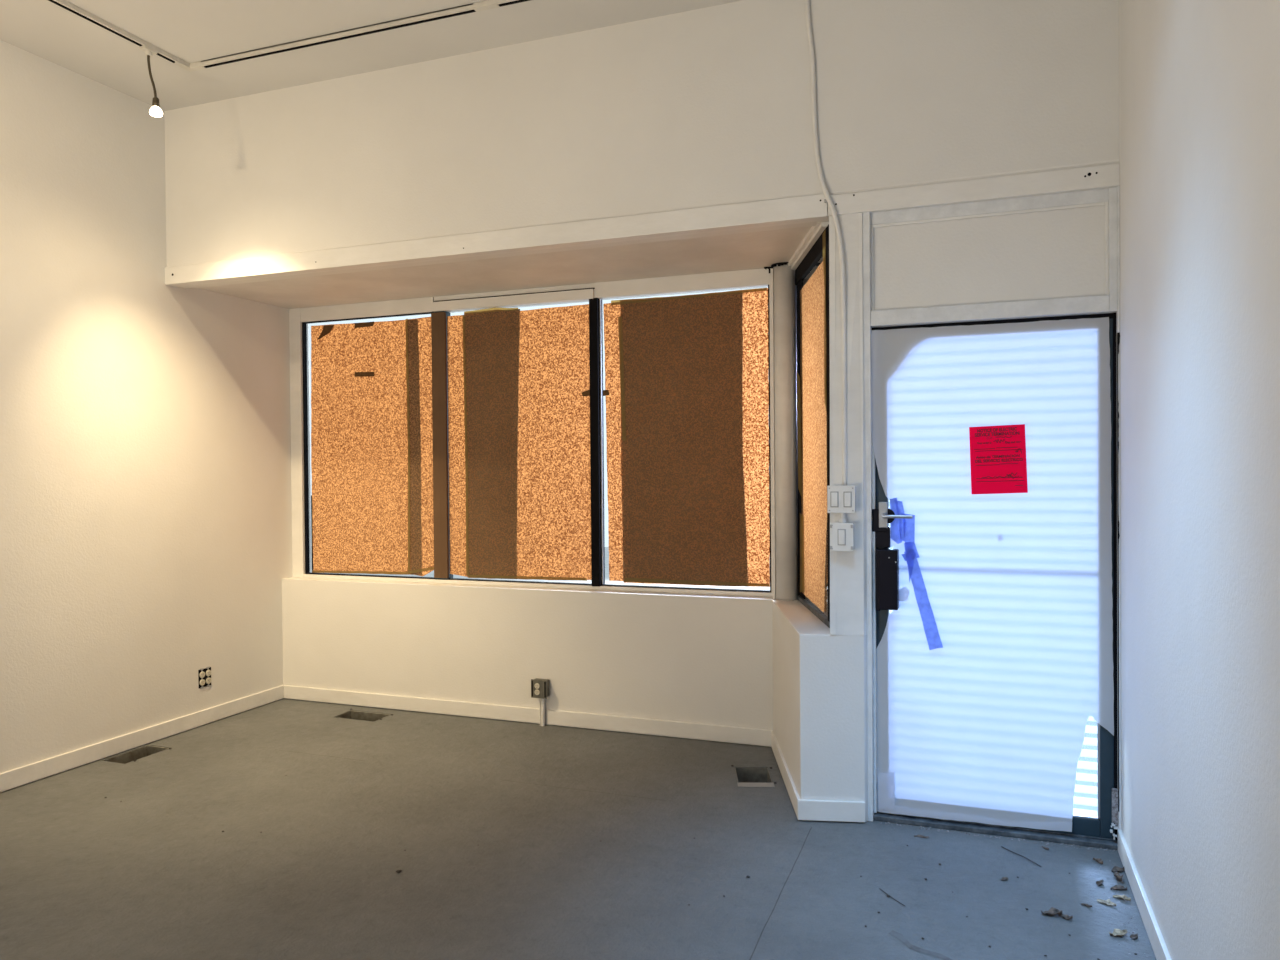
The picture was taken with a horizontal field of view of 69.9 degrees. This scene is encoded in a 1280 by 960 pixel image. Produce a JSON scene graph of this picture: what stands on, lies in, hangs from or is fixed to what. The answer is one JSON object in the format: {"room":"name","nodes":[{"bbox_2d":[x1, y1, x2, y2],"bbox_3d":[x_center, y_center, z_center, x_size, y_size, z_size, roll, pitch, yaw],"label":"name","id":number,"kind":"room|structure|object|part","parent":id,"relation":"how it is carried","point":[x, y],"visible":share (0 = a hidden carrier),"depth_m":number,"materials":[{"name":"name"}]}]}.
{"room":"empty shop","nodes":[
{"label":"empty shop","id":0,"kind":"room"},
{"bbox_2d":[0,40,292,792],"bbox_3d":[-3.718,-0.281,2.688,0.120,3.575,7.850,0,1,20],"label":"wall","id":1,"kind":"structure","parent":0,"point":[146,500],"depth_m":4.91,"materials":[{"name":"paint"}]},
{"bbox_2d":[0,685,283,791],"bbox_3d":[-3.673,1.458,2.599,0.014,0.086,7.465,0,1,20],"label":"baseboard","id":2,"kind":"structure","parent":1,"relation":"attached to","point":[22,775],"depth_m":4.99,"materials":[{"name":"paint"}]},
{"bbox_2d":[198,666,210,688],"bbox_3d":[-2.617,1.183,5.487,0.040,0.119,0.094,0,1,20],"label":"wall outlet","id":3,"kind":"object","parent":1,"relation":"attached to","point":[204,675],"visible":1,"depth_m":5.48,"materials":[{"name":"plastic"}]},
{"bbox_2d":[0,0,742,110],"bbox_3d":[-1.584,-2.120,1.295,5.268,0.100,6.979,0,1,20],"label":"ceiling","id":4,"kind":"structure","parent":0,"point":[192,31],"depth_m":4.31,"materials":[{"name":"paint"}]},
{"bbox_2d":[48,0,530,71],"bbox_3d":[-1.979,-2.061,1.828,2.570,0.024,5.101,0,1,20],"label":"track rail","id":5,"kind":"object","parent":4,"relation":"attached to","point":[488,4],"visible":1,"depth_m":4.27,"materials":[{"name":"white metal"}]},
{"bbox_3d":[-3.182,-2.057,2.229,0.034,0.022,5.013,0,1,20],"label":"rail","id":6,"kind":"part","parent":5,"relation":"part of","materials":[{"name":"metal"}]},
{"bbox_2d":[139,45,162,116],"bbox_3d":[-2.343,-1.914,4.404,0.091,0.333,0.070,0,1,20],"label":"lamp","id":7,"kind":"object","parent":5,"relation":"hanging from","point":[155,110],"visible":1,"depth_m":4.39,"materials":[{"name":"glass"}]},
{"bbox_2d":[152,97,159,107],"bbox_3d":[-2.326,-1.816,4.399,0.036,0.045,0.036,0,1,20],"label":"socket","id":8,"kind":"object","parent":7,"relation":"attached to","point":[155,101],"depth_m":4.39,"materials":[{"name":"metal"}]},
{"bbox_3d":[-2.326,-1.771,4.400,0.058,0.047,0.058,0,1,20],"label":"bulb","id":9,"kind":"part","parent":7,"relation":"part of","materials":[{"name":"white glass"}]},
{"bbox_3d":[-1.054,-2.098,4.186,2.482,0.022,0.034,0,1,20],"label":"rail","id":10,"kind":"part","parent":5,"relation":"part of","materials":[{"name":"metal"}]},
{"bbox_2d":[199,226,811,308],"bbox_3d":[-0.770,-1.213,5.125,3.812,0.120,1.140,0,1,20],"label":"soffit","id":11,"kind":"structure","parent":0,"point":[761,249],"depth_m":5.07,"materials":[{"name":"paint"}]},
{"bbox_2d":[282,577,773,746],"bbox_3d":[-0.732,1.049,5.611,3.425,0.797,0.245,0,1,20],"label":"wall","id":12,"kind":"structure","parent":0,"point":[681,657],"depth_m":5.43,"materials":[{"name":"paint"}]},
{"bbox_2d":[284,685,539,722],"bbox_3d":[-1.476,1.403,5.755,1.899,0.086,0.014,0,1,20],"label":"baseboard","id":13,"kind":"structure","parent":12,"relation":"attached to","point":[471,709],"depth_m":5.72,"materials":[{"name":"paint"}]},
{"bbox_2d":[289,268,770,596],"bbox_3d":[-0.807,-0.254,5.635,3.279,1.809,0.097,0,1,20],"label":"window","id":14,"kind":"structure","parent":12,"relation":"in","point":[300,319],"depth_m":5.55,"materials":[{"name":"paint"}]},
{"bbox_3d":[-1.772,-0.218,5.998,1.021,1.688,0.006,0,1,20],"label":"glass pane","id":15,"kind":"part","parent":14,"relation":"part of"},
{"bbox_2d":[311,320,433,574],"bbox_3d":[-1.763,-0.208,5.979,0.958,1.656,0.011,0,1,20],"label":"paper sheet","id":16,"kind":"object","parent":14,"relation":"attached to","point":[359,434],"depth_m":6.01,"materials":[{"name":"brown paper"}]},
{"bbox_3d":[-2.089,-0.980,6.084,0.145,0.097,0.001,0,1,20],"label":"tape strip","id":17,"kind":"part","parent":16,"relation":"part of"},
{"bbox_3d":[-1.800,-0.691,5.981,0.157,0.034,0.001,0,1,20],"label":"tape strip","id":18,"kind":"part","parent":16,"relation":"part of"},
{"bbox_3d":[-1.799,-1.013,5.975,0.156,0.034,0.001,0,1,20],"label":"tape strip","id":19,"kind":"part","parent":16,"relation":"part of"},
{"bbox_3d":[-1.755,0.586,5.983,0.952,0.068,0.001,0,1,20],"label":"tape strip","id":20,"kind":"part","parent":16,"relation":"part of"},
{"bbox_2d":[405,317,433,575],"bbox_3d":[-1.400,-0.210,5.840,0.211,1.652,0.004,0,1,20],"label":"paper sheet","id":21,"kind":"object","parent":14,"relation":"attached to","point":[419,329],"depth_m":5.84,"materials":[{"name":"brown paper"}]},
{"bbox_3d":[-1.487,-0.214,5.871,0.028,1.639,0.001,0,1,20],"label":"tape strip","id":22,"kind":"part","parent":21,"relation":"part of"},
{"bbox_2d":[431,312,448,577],"bbox_3d":[-1.262,-0.218,5.775,0.100,1.672,0.021,0,1,20],"label":"window mullion","id":23,"kind":"object","parent":14,"relation":"attached to","point":[438,320],"visible":1,"depth_m":5.77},
{"bbox_2d":[447,309,519,576],"bbox_3d":[-0.968,-0.217,5.688,0.520,1.655,0.002,0,1,20],"label":"paper sheet","id":24,"kind":"object","parent":14,"relation":"attached to","point":[455,372],"visible":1,"depth_m":5.76,"materials":[{"name":"brown paper"}]},
{"bbox_2d":[462,304,590,580],"bbox_3d":[-0.695,-0.227,5.577,0.869,1.676,0.004,0,1,20],"label":"window pane","id":25,"kind":"object","parent":14,"relation":"attached to","point":[528,371],"depth_m":5.57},
{"bbox_3d":[-1.089,-0.216,5.722,0.029,1.630,0.001,0,1,20],"label":"tape strip","id":26,"kind":"part","parent":25,"relation":"part of","materials":[{"name":"brown paper"}]},
{"bbox_3d":[-0.920,-1.048,5.647,0.380,0.030,0.001,0,1,20],"label":"tape strip","id":27,"kind":"part","parent":25,"relation":"part of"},
{"bbox_3d":[-0.695,0.597,5.588,0.810,0.026,0.001,0,1,20],"label":"tape strip","id":28,"kind":"part","parent":25,"relation":"part of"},
{"bbox_3d":[-0.321,-0.517,5.432,0.059,0.043,0.001,0,1,20],"label":"tape strip","id":29,"kind":"part","parent":25,"relation":"part of","materials":[{"name":"brown paper"}]},
{"bbox_2d":[603,303,748,586],"bbox_3d":[0.193,-0.225,5.250,0.867,1.646,0.011,0,1,20],"label":"paper sheet","id":30,"kind":"object","parent":14,"relation":"attached to","point":[611,312],"depth_m":5.38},
{"bbox_3d":[-0.199,-0.512,5.387,0.040,0.035,0.001,0,1,20],"label":"tape strip","id":31,"kind":"part","parent":30,"relation":"part of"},
{"bbox_3d":[0.247,-0.227,5.246,1.014,1.688,0.006,0,1,20],"label":"glass pane","id":32,"kind":"part","parent":14,"relation":"part of","materials":[{"name":"glass"}]},
{"bbox_2d":[611,288,769,586],"bbox_3d":[0.275,-0.228,5.216,0.935,1.661,0.004,0,1,20],"label":"window pane","id":33,"kind":"object","parent":14,"relation":"attached to","point":[695,450],"depth_m":5.20,"materials":[{"name":"brown paper"}]},
{"bbox_3d":[-0.104,-0.592,5.350,0.046,0.725,0.001,0,1,20],"label":"tape strip","id":34,"kind":"part","parent":33,"relation":"part of","materials":[{"name":"brown paper"}]},
{"bbox_3d":[0.265,-1.042,5.206,0.930,0.032,0.001,0,1,20],"label":"tape strip","id":35,"kind":"part","parent":33,"relation":"part of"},
{"bbox_3d":[0.312,0.582,5.212,0.860,0.023,0.001,0,1,20],"label":"tape strip","id":36,"kind":"part","parent":33,"relation":"part of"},
{"bbox_2d":[531,678,549,725],"bbox_3d":[-0.585,1.311,5.397,0.100,0.276,0.061,0,1,20],"label":"outlet box","id":37,"kind":"object","parent":12,"relation":"attached to","point":[540,688],"visible":1,"depth_m":5.38,"materials":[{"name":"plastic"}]},
{"bbox_3d":[-0.594,1.227,5.374,0.100,0.108,0.004,0,1,20],"label":"plate","id":38,"kind":"part","parent":37,"relation":"part of","materials":[{"name":"silver metal"}]},
{"bbox_2d":[547,709,772,745],"bbox_3d":[0.086,1.397,5.173,1.348,0.086,0.014,0,1,20],"label":"baseboard","id":39,"kind":"structure","parent":12,"relation":"attached to","point":[742,735],"depth_m":5.15,"materials":[{"name":"paint"}]},
{"bbox_2d":[0,699,1155,959],"bbox_3d":[-1.366,1.507,1.839,5.268,0.020,7.850,0,1,20],"label":"floor","id":40,"kind":"structure","parent":0,"point":[588,849],"depth_m":3.52,"materials":[{"name":"grey concrete"}]},
{"bbox_2d":[103,745,171,763],"bbox_3d":[-2.692,1.536,4.916,0.186,0.138,0.290,0,1,20],"label":"duct","id":41,"kind":"object","parent":40,"relation":"in","point":[148,750],"visible":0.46,"depth_m":5.00,"materials":[{"name":"grey metal"}]},
{"bbox_2d":[336,709,392,720],"bbox_3d":[-1.708,1.519,5.661,0.339,0.138,0.189,0,1,20],"label":"duct","id":42,"kind":"object","parent":40,"relation":"in","point":[358,715],"visible":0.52,"depth_m":5.74,"materials":[{"name":"grey metal"}]},
{"bbox_2d":[731,765,776,786],"bbox_3d":[0.558,1.514,4.480,0.204,0.138,0.308,0,1,2],"label":"duct","id":43,"kind":"object","parent":40,"relation":"in","point":[746,777],"visible":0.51,"depth_m":4.62,"materials":[{"name":"metal"}]},
{"bbox_2d":[889,930,951,959],"bbox_3d":[0.886,1.464,2.877,0.210,0.001,0.140,0,1,20],"label":"smear","id":44,"kind":"object","parent":40,"relation":"on","point":[899,936],"visible":1,"depth_m":2.86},
{"bbox_2d":[914,835,928,837],"bbox_3d":[1.146,1.449,3.725,0.060,0.009,0.018,0,1,20],"label":"dry leaf","id":45,"kind":"object","parent":40,"relation":"on","point":[921,836],"visible":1,"depth_m":3.73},
{"bbox_2d":[881,822,1147,956],"bbox_3d":[1.272,1.456,3.292,0.895,0.004,0.960,0,1,20],"label":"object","id":46,"kind":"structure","parent":40,"relation":"on","point":[1019,839],"depth_m":3.65,"materials":[{"name":"grey"}]},
{"bbox_2d":[1001,846,1040,866],"bbox_3d":[1.467,1.448,3.526,0.006,0.006,0.199,-1,1,-22],"label":"twig","id":47,"kind":"object","parent":40,"relation":"on","point":[1001,846],"visible":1,"depth_m":3.52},
{"bbox_2d":[1041,907,1061,915],"bbox_3d":[1.381,1.448,3.071,0.066,0.021,0.037,0,1,20],"label":"dry leaf","id":48,"kind":"object","parent":40,"relation":"on","point":[1052,911],"visible":1,"depth_m":3.07,"materials":[{"name":"brown plant"}]},
{"bbox_2d":[1059,913,1072,919],"bbox_3d":[1.417,1.449,3.043,0.022,0.021,0.047,-1,1,-36],"label":"dry leaf","id":49,"kind":"object","parent":40,"relation":"on","point":[1067,917],"visible":1,"depth_m":3.04,"materials":[{"name":"plant"}]},
{"bbox_2d":[1092,857,1102,863],"bbox_3d":[1.742,1.442,3.477,0.019,0.018,0.052,-1,1,-5],"label":"dry leaf","id":50,"kind":"object","parent":40,"relation":"on","point":[1098,860],"visible":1,"depth_m":3.47,"materials":[{"name":"brown plant"}]},
{"bbox_2d":[1096,879,1102,885],"bbox_3d":[1.653,1.447,3.290,0.039,0.014,0.020,-1,1,-22],"label":"dry leaf","id":51,"kind":"object","parent":40,"relation":"on","point":[1100,882],"visible":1,"depth_m":3.30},
{"bbox_2d":[1097,899,1115,905],"bbox_3d":[1.607,1.451,3.148,0.034,0.011,0.064,-1,1,-40],"label":"dry leaf","id":52,"kind":"object","parent":40,"relation":"on","point":[1109,902],"visible":1,"depth_m":3.15,"materials":[{"name":"beige plant"}]},
{"bbox_2d":[1109,929,1126,936],"bbox_3d":[1.532,1.450,2.933,0.054,0.020,0.037,0,1,20],"label":"dry leaf","id":53,"kind":"object","parent":40,"relation":"on","point":[1117,932],"visible":1,"depth_m":2.94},
{"bbox_2d":[1111,866,1124,871],"bbox_3d":[1.771,1.441,3.390,0.049,0.021,0.028,0,1,20],"label":"dry leaf","id":54,"kind":"object","parent":40,"relation":"on","point":[1115,868],"visible":1,"depth_m":3.40,"materials":[{"name":"brown plant"}]},
{"bbox_2d":[1110,885,1126,889],"bbox_3d":[1.699,1.448,3.249,0.055,0.013,0.024,0,1,20],"label":"dry leaf","id":55,"kind":"object","parent":40,"relation":"on","point":[1116,887],"visible":1,"depth_m":3.25,"materials":[{"name":"plant"}]},
{"bbox_2d":[1114,872,1123,881],"bbox_3d":[1.739,1.439,3.323,0.032,0.029,0.060,0,1,20],"label":"dry leaf","id":56,"kind":"object","parent":40,"relation":"on","point":[1117,875],"visible":1,"depth_m":3.31,"materials":[{"name":"brown plant"}]},
{"bbox_2d":[1113,895,1130,900],"bbox_3d":[1.673,1.448,3.178,0.023,0.014,0.058,-1,1,-43],"label":"dry leaf","id":57,"kind":"object","parent":40,"relation":"on","point":[1124,897],"visible":1,"depth_m":3.18,"materials":[{"name":"beige plant"}]},
{"bbox_2d":[1130,933,1137,939],"bbox_3d":[1.575,1.454,2.917,0.036,0.011,0.020,-1,1,-32],"label":"dry leaf","id":58,"kind":"object","parent":40,"relation":"on","point":[1133,936],"visible":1,"depth_m":2.92,"materials":[{"name":"brown plant"}]},
{"bbox_2d":[164,0,1118,288],"bbox_3d":[-0.407,-1.623,4.449,4.868,0.988,0.140,0,1,20],"label":"wall","id":59,"kind":"structure","parent":0,"point":[712,105],"depth_m":4.20,"materials":[{"name":"paint"}]},
{"bbox_2d":[165,159,1119,286],"bbox_3d":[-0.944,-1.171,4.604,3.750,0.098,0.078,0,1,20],"label":"trim","id":60,"kind":"structure","parent":59,"relation":"attached to","point":[809,208],"depth_m":4.44,"materials":[{"name":"paint"}]},
{"bbox_2d":[805,0,846,485],"bbox_3d":[0.796,-1.048,3.912,0.172,2.145,0.034,0,1,33],"label":"conduit pipe","id":61,"kind":"object","parent":59,"relation":"attached to","point":[828,200],"visible":1,"depth_m":3.88,"materials":[{"name":"paint"}]},
{"bbox_2d":[828,163,1119,215],"bbox_3d":[1.339,-1.177,3.755,1.116,0.086,0.074,0,1,20],"label":"trim","id":62,"kind":"structure","parent":59,"relation":"attached to","point":[1101,176],"depth_m":3.70,"materials":[{"name":"paint"}]},
{"bbox_2d":[862,186,1120,849],"bbox_3d":[1.428,0.158,3.773,0.972,2.585,0.178,0,1,20],"label":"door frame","id":63,"kind":"structure","parent":59,"relation":"in","point":[1052,256],"depth_m":3.72,"materials":[{"name":"paint"}]},
{"bbox_3d":[1.030,0.148,3.875,0.036,0.110,0.007,0,1,20],"label":"handle plate","id":64,"kind":"part","parent":63,"relation":"part of","materials":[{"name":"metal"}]},
{"bbox_3d":[1.072,0.145,3.833,0.134,0.083,0.043,0,1,20],"label":"lever","id":65,"kind":"part","parent":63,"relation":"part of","materials":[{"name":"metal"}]},
{"bbox_2d":[899,586,908,601],"bbox_3d":[1.111,0.481,3.861,0.047,0.067,0.001,0,1,20],"label":"paper scrap","id":66,"kind":"object","parent":63,"relation":"attached to","point":[903,592],"visible":0.97,"depth_m":3.86,"materials":[{"name":"white paper"}]},
{"bbox_2d":[890,498,942,649],"bbox_3d":[1.157,0.393,3.833,0.212,0.637,0.012,0,1,20],"label":"tape","id":67,"kind":"object","parent":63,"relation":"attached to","point":[901,529],"visible":0.97,"depth_m":3.83,"materials":[{"name":"blue plastic"}]},
{"bbox_3d":[1.415,-0.902,3.759,0.906,0.374,0.042,0,1,20],"label":"transom panel","id":68,"kind":"part","parent":63,"relation":"part of","materials":[{"name":"paint"}]},
{"bbox_3d":[1.407,-0.900,3.736,0.906,0.370,0.016,0,1,20],"label":"panel moulding","id":69,"kind":"part","parent":63,"relation":"part of","materials":[{"name":"paint"}]},
{"bbox_2d":[871,317,1113,831],"bbox_3d":[1.417,0.390,3.745,0.936,2.059,0.027,0,1,20],"label":"door","id":70,"kind":"structure","parent":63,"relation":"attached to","point":[990,722],"depth_m":3.74,"materials":[{"name":"white glass"}]},
{"bbox_2d":[878,772,895,809],"bbox_3d":[1.051,1.322,3.898,0.073,0.170,0.001,0,1,20],"label":"paper scrap","id":71,"kind":"object","parent":70,"relation":"attached to","point":[886,785],"visible":1,"depth_m":3.90,"materials":[{"name":"white paper"}]},
{"bbox_3d":[1.372,1.392,3.781,0.752,0.052,0.001,0,1,20],"label":"door paper strip","id":72,"kind":"part","parent":70,"relation":"part of","materials":[{"name":"white paper"}]},
{"bbox_2d":[969,424,1027,493],"bbox_3d":[1.455,-0.083,3.717,0.221,0.283,0.003,0,1,20],"label":"notice","id":73,"kind":"object","parent":70,"relation":"attached to","point":[998,464],"visible":1,"depth_m":3.72,"materials":[{"name":"red paper"}]},
{"bbox_3d":[1.455,1.386,3.794,0.810,0.068,0.044,0,1,20],"label":"rail","id":74,"kind":"part","parent":63,"relation":"part of","materials":[{"name":"brown metal"}]},
{"bbox_2d":[889,500,1096,815],"bbox_3d":[1.475,0.137,3.864,0.935,2.624,0.016,0,1,20],"label":"shutter","id":75,"kind":"object","parent":59,"relation":"attached to","point":[1085,762],"visible":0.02,"depth_m":3.74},
{"bbox_2d":[772,599,867,822],"bbox_3d":[0.876,1.048,4.525,0.344,0.797,1.294,0,1,2],"label":"wall","id":76,"kind":"structure","parent":0,"point":[820,694],"depth_m":3.90,"materials":[{"name":"paint"}]},
{"bbox_2d":[771,268,775,598],"bbox_3d":[0.732,-0.249,4.990,0.013,1.789,0.070,0,1,20],"label":"trim","id":77,"kind":"structure","parent":76,"relation":"attached to","point":[772,284],"depth_m":4.96,"materials":[{"name":"paint"}]},
{"bbox_2d":[773,263,797,599],"bbox_3d":[0.792,-0.260,4.963,0.124,1.809,0.124,0,1,20],"label":"trim","id":78,"kind":"structure","parent":76,"relation":"on","point":[785,296],"depth_m":4.91,"materials":[{"name":"paint"}]},
{"bbox_2d":[771,731,799,818],"bbox_3d":[0.696,1.400,4.421,0.014,0.086,1.020,0,1,2],"label":"baseboard","id":79,"kind":"structure","parent":76,"relation":"attached to","point":[790,786],"depth_m":4.31,"materials":[{"name":"paint"}]},
{"bbox_2d":[764,222,829,627],"bbox_3d":[0.777,-0.255,4.561,0.203,1.809,1.104,0,1,1],"label":"window","id":80,"kind":"structure","parent":76,"relation":"in","point":[808,256],"depth_m":4.39,"materials":[{"name":"paint"}]},
{"bbox_2d":[797,372,801,497],"bbox_3d":[0.839,-0.247,4.824,0.001,0.680,0.147,0,1,1],"label":"paper strip","id":81,"kind":"object","parent":80,"relation":"attached to","point":[798,376],"visible":1,"depth_m":4.82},
{"bbox_2d":[800,513,804,591],"bbox_3d":[0.844,0.384,4.763,0.001,0.420,0.147,0,1,1],"label":"paper strip","id":82,"kind":"object","parent":80,"relation":"attached to","point":[802,581],"visible":1,"depth_m":4.76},
{"bbox_3d":[0.796,-1.148,4.506,0.017,0.021,0.958,0,1,1],"label":"head moulding","id":83,"kind":"part","parent":80,"relation":"part of","materials":[{"name":"paint"}]},
{"bbox_3d":[0.849,-1.082,4.501,0.042,0.078,0.948,0,1,1],"label":"head rail","id":84,"kind":"part","parent":80,"relation":"part of","materials":[{"name":"black metal"}]},
{"bbox_2d":[800,261,826,611],"bbox_3d":[0.841,-0.197,4.447,0.002,1.611,0.735,0,1,1],"label":"paper sheet","id":85,"kind":"object","parent":80,"relation":"attached to","point":[812,294],"visible":0.97,"depth_m":4.43,"materials":[{"name":"brown paper"}]},
{"bbox_3d":[0.864,0.637,4.526,0.042,0.025,0.958,0,1,1],"label":"sill rail","id":86,"kind":"part","parent":80,"relation":"part of","materials":[{"name":"metal"}]},
{"bbox_3d":[0.850,-0.213,4.450,0.006,1.680,0.738,0,1,1],"label":"glass pane","id":87,"kind":"part","parent":80,"relation":"part of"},
{"bbox_2d":[823,231,826,411],"bbox_3d":[0.826,-0.706,4.095,0.002,0.815,0.071,0,1,1],"label":"paper strip","id":88,"kind":"object","parent":80,"relation":"attached to","point":[824,237],"visible":1,"depth_m":4.08,"materials":[{"name":"brown paper"}]},
{"bbox_2d":[798,799,864,821],"bbox_3d":[0.813,1.405,3.889,0.282,0.086,0.014,0,1,7],"label":"baseboard","id":89,"kind":"structure","parent":76,"relation":"attached to","point":[814,810],"depth_m":3.88,"materials":[{"name":"paint"}]},
{"bbox_2d":[829,213,866,635],"bbox_3d":[0.912,-0.241,3.944,0.170,1.798,0.206,0,1,20],"label":"wall","id":90,"kind":"structure","parent":0,"point":[847,563],"depth_m":3.88,"materials":[{"name":"paint"}]},
{"bbox_2d":[830,216,835,633],"bbox_3d":[0.821,-0.237,3.897,0.025,1.783,0.065,0,1,20],"label":"trim","id":91,"kind":"structure","parent":90,"relation":"attached to","point":[832,225],"depth_m":3.90,"materials":[{"name":"paint"}]},
{"bbox_2d":[839,215,841,633],"bbox_3d":[0.854,-0.238,3.891,0.009,1.783,0.053,0,1,20],"label":"trim","id":92,"kind":"structure","parent":90,"relation":"attached to","point":[840,216],"depth_m":3.90,"materials":[{"name":"paint"}]},
{"bbox_2d":[827,486,855,512],"bbox_3d":[0.854,0.081,3.871,0.115,0.116,0.065,0,1,20],"label":"light switch","id":93,"kind":"object","parent":90,"relation":"attached to","point":[840,499],"visible":1,"depth_m":3.85,"materials":[{"name":"white plastic"}]},
{"bbox_2d":[830,523,854,551],"bbox_3d":[0.857,0.239,3.868,0.098,0.120,0.073,0,1,20],"label":"light switch","id":94,"kind":"object","parent":90,"relation":"attached to","point":[842,535],"visible":1,"depth_m":3.84,"materials":[{"name":"white plastic"}]},
{"bbox_2d":[839,513,845,522],"bbox_3d":[0.857,0.160,3.868,0.028,0.052,0.032,0,1,20],"label":"conduit nipple","id":95,"kind":"object","parent":94,"relation":"attached to","point":[842,519],"visible":0.94,"depth_m":3.86,"materials":[{"name":"white plastic"}]},
{"bbox_2d":[859,213,863,634],"bbox_3d":[0.936,-0.238,3.871,0.015,1.783,0.034,0,1,20],"label":"trim","id":96,"kind":"structure","parent":90,"relation":"attached to","point":[860,214],"depth_m":3.87,"materials":[{"name":"paint"}]},
{"bbox_2d":[1119,0,1279,959],"bbox_3d":[0.877,-0.297,0.736,0.120,3.575,7.400,0,1,20],"label":"wall","id":97,"kind":"structure","parent":0,"point":[1199,80],"depth_m":2.24,"materials":[{"name":"paint"}]},
{"bbox_2d":[1118,829,1171,959],"bbox_3d":[0.719,1.446,0.483,0.014,0.086,6.567,0,1,20],"label":"baseboard","id":98,"kind":"structure","parent":97,"relation":"attached to","point":[1156,939],"depth_m":3.01,"materials":[{"name":"paint"}]},
{"label":"outside","id":99,"kind":"structure","parent":0,"visible":0},
{"bbox_2d":[311,546,1094,805],"bbox_3d":[1.997,1.511,11.071,24.000,0.020,13.900,0,1,20],"label":"ground","id":100,"kind":"structure","parent":99,"point":[431,574],"depth_m":13.52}
]}

